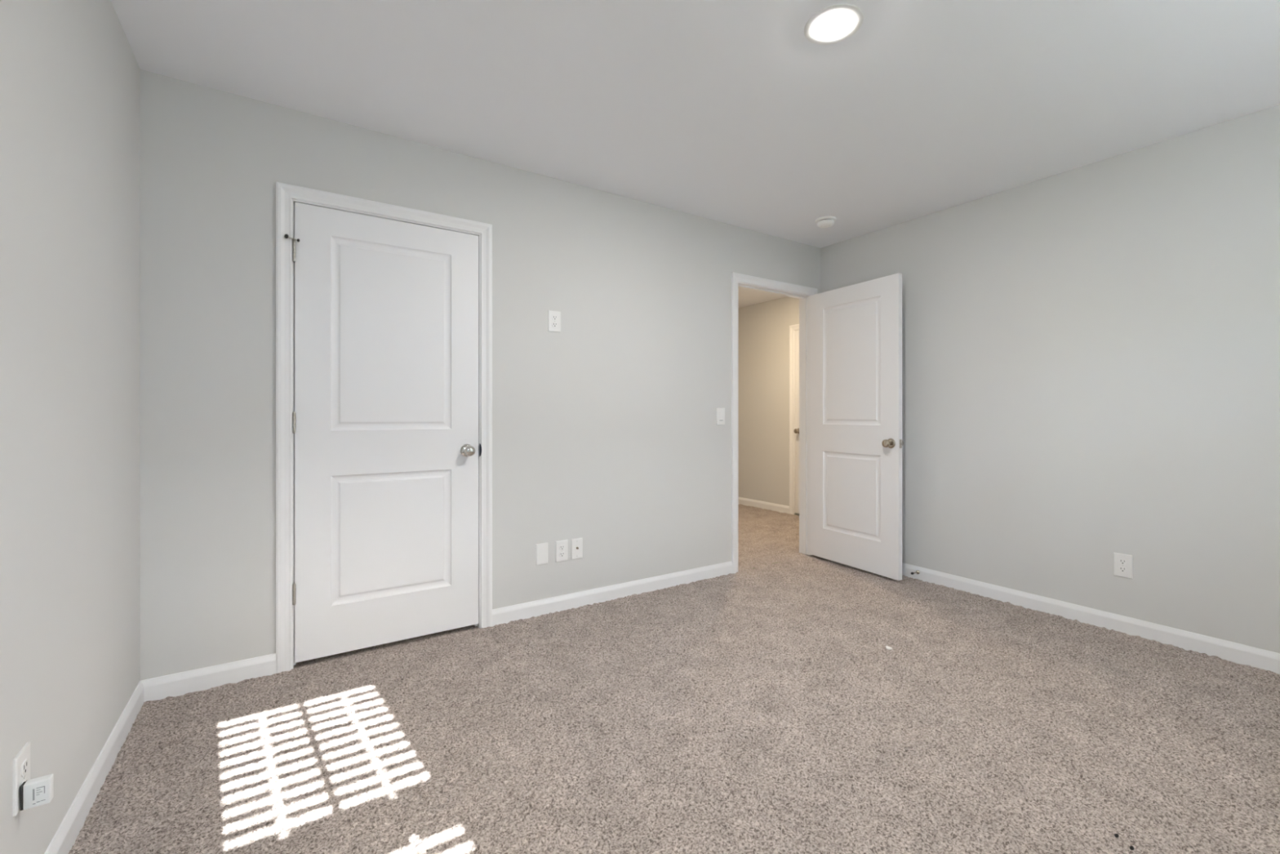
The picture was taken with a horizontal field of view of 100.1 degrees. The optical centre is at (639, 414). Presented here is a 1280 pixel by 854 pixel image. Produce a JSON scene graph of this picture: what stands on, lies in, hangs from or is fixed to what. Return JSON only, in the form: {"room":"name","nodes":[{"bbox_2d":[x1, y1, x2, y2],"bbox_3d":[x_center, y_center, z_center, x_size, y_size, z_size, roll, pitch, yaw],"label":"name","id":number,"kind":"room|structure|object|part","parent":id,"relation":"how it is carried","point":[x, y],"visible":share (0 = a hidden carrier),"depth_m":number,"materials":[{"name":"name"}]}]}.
{"room":"empty bedroom","nodes":[
{"label":"empty bedroom","id":0,"kind":"room"},
{"bbox_2d":[0,0,140,853],"bbox_3d":[-1.268,-0.113,0.957,0.120,2.540,4.380,0,0,-33],"label":"wall","id":1,"kind":"structure","parent":0,"point":[70,71],"depth_m":1.36,"materials":[{"name":"white paint"}]},
{"bbox_2d":[12,741,30,816],"bbox_3d":[-1.313,0.771,1.140,0.008,0.117,0.074,0,0,-33],"label":"wall outlet","id":2,"kind":"object","parent":1,"relation":"attached to","point":[21,762],"visible":0.86,"depth_m":1.12,"materials":[{"name":"white plastic"}]},
{"bbox_2d":[20,759,28,777],"bbox_3d":[-1.310,0.752,1.142,0.002,0.028,0.034,0,0,-33],"label":"receptacle","id":3,"kind":"object","parent":2,"relation":"attached to","point":[24,762],"depth_m":1.14,"materials":[{"name":"grey plastic"}]},
{"bbox_2d":[20,773,53,810],"bbox_3d":[-1.280,0.801,1.139,0.044,0.053,0.022,0,0,-33],"label":"charger","id":4,"kind":"object","parent":2,"relation":"attached to","point":[38,791],"visible":1,"depth_m":1.13,"materials":[{"name":"white plastic"}]},
{"bbox_2d":[44,680,143,853],"bbox_3d":[-1.001,1.071,0.671,0.013,0.093,3.350,0,0,-33],"label":"baseboard","id":5,"kind":"structure","parent":1,"relation":"attached to","point":[66,834],"depth_m":1.54,"materials":[{"name":"white paint"}]},
{"bbox_2d":[140,69,820,679],"bbox_3d":[0.204,-0.088,3.539,5.180,2.490,0.115,0,0,-33],"label":"wall","id":6,"kind":"structure","parent":0,"point":[606,434],"depth_m":2.83,"materials":[{"name":"white paint"}]},
{"bbox_2d":[140,653,275,702],"bbox_3d":[-1.743,1.071,2.181,0.434,0.093,0.013,0,0,-33],"label":"baseboard","id":7,"kind":"structure","parent":6,"relation":"attached to","point":[181,683],"depth_m":2.17,"materials":[{"name":"white paint"}]},
{"bbox_2d":[284,202,478,662],"bbox_3d":[-1.181,0.077,2.541,0.841,2.014,0.102,0,0,-33],"label":"door","id":8,"kind":"structure","parent":6,"relation":"in","point":[385,415],"depth_m":2.54,"materials":[{"name":"white paint"}]},
{"bbox_3d":[-0.868,0.182,2.720,0.055,0.055,0.057,0,0,-33],"label":"knob","id":9,"kind":"part","parent":8,"relation":"part of","materials":[{"name":"silver metal"}]},
{"bbox_2d":[275,182,492,673],"bbox_3d":[-1.200,0.060,2.604,0.937,2.115,0.132,0,0,-33],"label":"door frame","id":10,"kind":"structure","parent":6,"relation":"attached to","point":[285,193],"depth_m":2.34,"materials":[{"name":"white paint"}]},
{"bbox_2d":[479,443,481,456],"bbox_3d":[-0.826,0.182,2.779,0.011,0.068,0.002,0,0,-33],"label":"strike plate","id":11,"kind":"object","parent":6,"relation":"attached to","point":[480,446],"visible":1,"depth_m":2.78,"materials":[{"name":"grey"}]},
{"bbox_2d":[535,542,547,564],"bbox_3d":[-0.543,0.771,2.974,0.070,0.115,0.006,0,0,-33],"label":"blank plate","id":12,"kind":"object","parent":6,"relation":"attached to","point":[541,549],"visible":1,"depth_m":2.97,"materials":[{"name":"white plastic"}]},
{"bbox_2d":[548,310,560,332],"bbox_3d":[-0.480,-0.526,3.015,0.074,0.117,0.008,0,0,-33],"label":"wall outlet","id":13,"kind":"object","parent":6,"relation":"attached to","point":[554,317],"visible":1,"depth_m":3.01,"materials":[{"name":"white plastic"}]},
{"bbox_2d":[551,322,557,327],"bbox_3d":[-0.479,-0.506,3.012,0.034,0.028,0.002,0,0,-33],"label":"receptacle","id":14,"kind":"object","parent":13,"relation":"attached to","point":[553,324],"depth_m":3.01,"materials":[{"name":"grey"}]},
{"bbox_2d":[551,315,557,320],"bbox_3d":[-0.479,-0.545,3.012,0.034,0.028,0.002,0,0,-33],"label":"receptacle","id":15,"kind":"object","parent":13,"relation":"attached to","point":[554,317],"depth_m":3.01,"materials":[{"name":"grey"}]},
{"bbox_2d":[555,539,568,562],"bbox_3d":[-0.443,0.771,3.039,0.074,0.117,0.008,0,0,-33],"label":"wall outlet","id":16,"kind":"object","parent":6,"relation":"attached to","point":[562,546],"visible":1,"depth_m":3.04,"materials":[{"name":"white plastic"}]},
{"bbox_2d":[559,551,564,556],"bbox_3d":[-0.441,0.791,3.037,0.034,0.028,0.002,0,0,-33],"label":"receptacle","id":17,"kind":"object","parent":16,"relation":"attached to","point":[561,553],"depth_m":3.04,"materials":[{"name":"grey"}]},
{"bbox_2d":[559,544,564,550],"bbox_3d":[-0.441,0.752,3.037,0.034,0.028,0.002,0,0,-33],"label":"receptacle","id":18,"kind":"object","parent":16,"relation":"attached to","point":[562,547],"depth_m":3.04,"materials":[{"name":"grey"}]},
{"bbox_2d":[571,537,582,559],"bbox_3d":[-0.361,0.771,3.088,0.070,0.115,0.017,0,0,-33],"label":"plate","id":19,"kind":"object","parent":6,"relation":"attached to","point":[576,544],"visible":1,"depth_m":3.09,"materials":[{"name":"white plastic"}]},
{"bbox_2d":[492,560,733,626],"bbox_3d":[-0.067,1.071,3.284,1.704,0.093,0.013,0,0,-33],"label":"baseboard","id":20,"kind":"structure","parent":6,"relation":"attached to","point":[508,614],"depth_m":3.18,"materials":[{"name":"white paint"}]},
{"bbox_2d":[716,408,724,424],"bbox_3d":[0.558,0.010,3.698,0.072,0.117,0.010,0,0,-33],"label":"light switch","id":21,"kind":"object","parent":6,"relation":"attached to","point":[720,411],"visible":1,"depth_m":3.69,"materials":[{"name":"white plastic"}]},
{"bbox_2d":[731,271,817,573],"bbox_3d":[0.993,0.060,4.048,0.906,2.115,0.132,0,0,-33],"label":"door frame","id":22,"kind":"structure","parent":6,"relation":"attached to","point":[803,299],"depth_m":4.13,"materials":[{"name":"white paint"}]},
{"bbox_2d":[808,272,903,580],"bbox_3d":[1.527,0.078,3.863,0.169,2.018,0.794,0,0,-29],"label":"door","id":23,"kind":"structure","parent":6,"relation":"in","point":[855,442],"depth_m":3.80,"materials":[{"name":"white paint"}]},
{"bbox_3d":[1.636,0.189,3.548,0.057,0.055,0.055,0,0,-29],"label":"knob","id":24,"kind":"part","parent":23,"relation":"part of","materials":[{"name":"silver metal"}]},
{"bbox_2d":[68,504,1279,853],"bbox_3d":[0.167,1.129,3.595,5.180,0.056,6.950,0,0,-33],"label":"floor","id":25,"kind":"structure","parent":0,"point":[767,708],"depth_m":1.83,"materials":[{"name":"carpet"}]},
{"bbox_2d":[111,0,1279,307],"bbox_3d":[0.175,-1.383,3.583,5.420,0.100,7.180,0,0,-33],"label":"ceiling","id":26,"kind":"structure","parent":0,"point":[725,111],"depth_m":2.14,"materials":[{"name":"white paint"}]},
{"bbox_2d":[814,216,835,227],"bbox_3d":[1.267,-1.309,3.661,0.136,0.047,0.136,0,0,-33],"label":"smoke detector","id":27,"kind":"object","parent":26,"relation":"attached to","point":[824,221],"visible":1,"depth_m":3.62,"materials":[{"name":"white plastic"}]},
{"bbox_2d":[804,4,863,44],"bbox_3d":[0.661,-1.329,1.834,0.192,0.007,0.192,0,0,-33],"label":"recessed light","id":28,"kind":"object","parent":26,"relation":"in","point":[830,24],"visible":1,"depth_m":1.82,"materials":[{"name":"white plastic"}]},
{"bbox_2d":[737,296,799,506],"bbox_3d":[1.436,-0.088,6.505,0.140,2.490,3.485,0,0,-33],"label":"wall","id":29,"kind":"structure","parent":0,"point":[763,328],"depth_m":6.33,"materials":[{"name":"white paint"}]},
{"bbox_2d":[737,497,789,513],"bbox_3d":[1.045,1.071,6.960,0.013,0.093,2.294,0,0,-33],"label":"baseboard","id":30,"kind":"structure","parent":29,"relation":"attached to","point":[744,501],"depth_m":6.31,"materials":[{"name":"white paint"}]},
{"bbox_2d":[789,324,799,515],"bbox_3d":[1.982,0.060,5.642,0.138,2.115,0.939,0,0,-33],"label":"door frame","id":31,"kind":"structure","parent":29,"relation":"attached to","point":[792,327],"depth_m":5.97,"materials":[{"name":"white paint"}]},
{"bbox_2d":[794,330,799,513],"bbox_3d":[1.929,0.078,5.607,0.102,2.019,0.806,0,0,-33],"label":"door","id":32,"kind":"structure","parent":29,"relation":"in","point":[797,332],"depth_m":5.93,"materials":[{"name":"white paint"}]},
{"bbox_3d":[1.722,0.177,5.881,0.057,0.055,0.055,0,0,-33],"label":"knob","id":33,"kind":"part","parent":32,"relation":"part of","materials":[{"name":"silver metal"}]},
{"bbox_2d":[820,104,1279,653],"bbox_3d":[2.447,-0.088,2.863,0.115,2.490,3.480,0,0,-33],"label":"wall","id":34,"kind":"structure","parent":0,"point":[1091,353],"depth_m":2.79,"materials":[{"name":"white paint"}]},
{"bbox_2d":[911,570,919,574],"bbox_3d":[1.839,1.059,3.589,0.076,0.026,0.026,0,0,-33],"label":"door stop","id":35,"kind":"object","parent":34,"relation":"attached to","point":[917,571],"visible":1,"depth_m":3.60,"materials":[{"name":"grey metal"}]},
{"bbox_2d":[902,562,1279,674],"bbox_3d":[2.357,1.071,2.882,0.013,0.093,3.350,0,0,-33],"label":"baseboard","id":36,"kind":"structure","parent":34,"relation":"attached to","point":[1237,653],"depth_m":2.76,"materials":[{"name":"white paint"}]},
{"bbox_2d":[1113,552,1133,578],"bbox_3d":[2.460,0.767,2.731,0.008,0.117,0.074,0,0,-33],"label":"wall outlet","id":37,"kind":"object","parent":34,"relation":"attached to","point":[1122,563],"visible":1,"depth_m":2.73,"materials":[{"name":"white plastic"}]},
{"bbox_2d":[1118,566,1127,572],"bbox_3d":[2.458,0.787,2.729,0.002,0.028,0.034,0,0,-33],"label":"receptacle","id":38,"kind":"object","parent":37,"relation":"attached to","point":[1121,569],"depth_m":2.73,"materials":[{"name":"white plastic"}]},
{"bbox_2d":[1118,558,1127,564],"bbox_3d":[2.458,0.748,2.729,0.002,0.028,0.034,0,0,-33],"label":"receptacle","id":39,"kind":"object","parent":37,"relation":"attached to","point":[1121,561],"depth_m":2.73,"materials":[{"name":"white plastic"}]}
]}

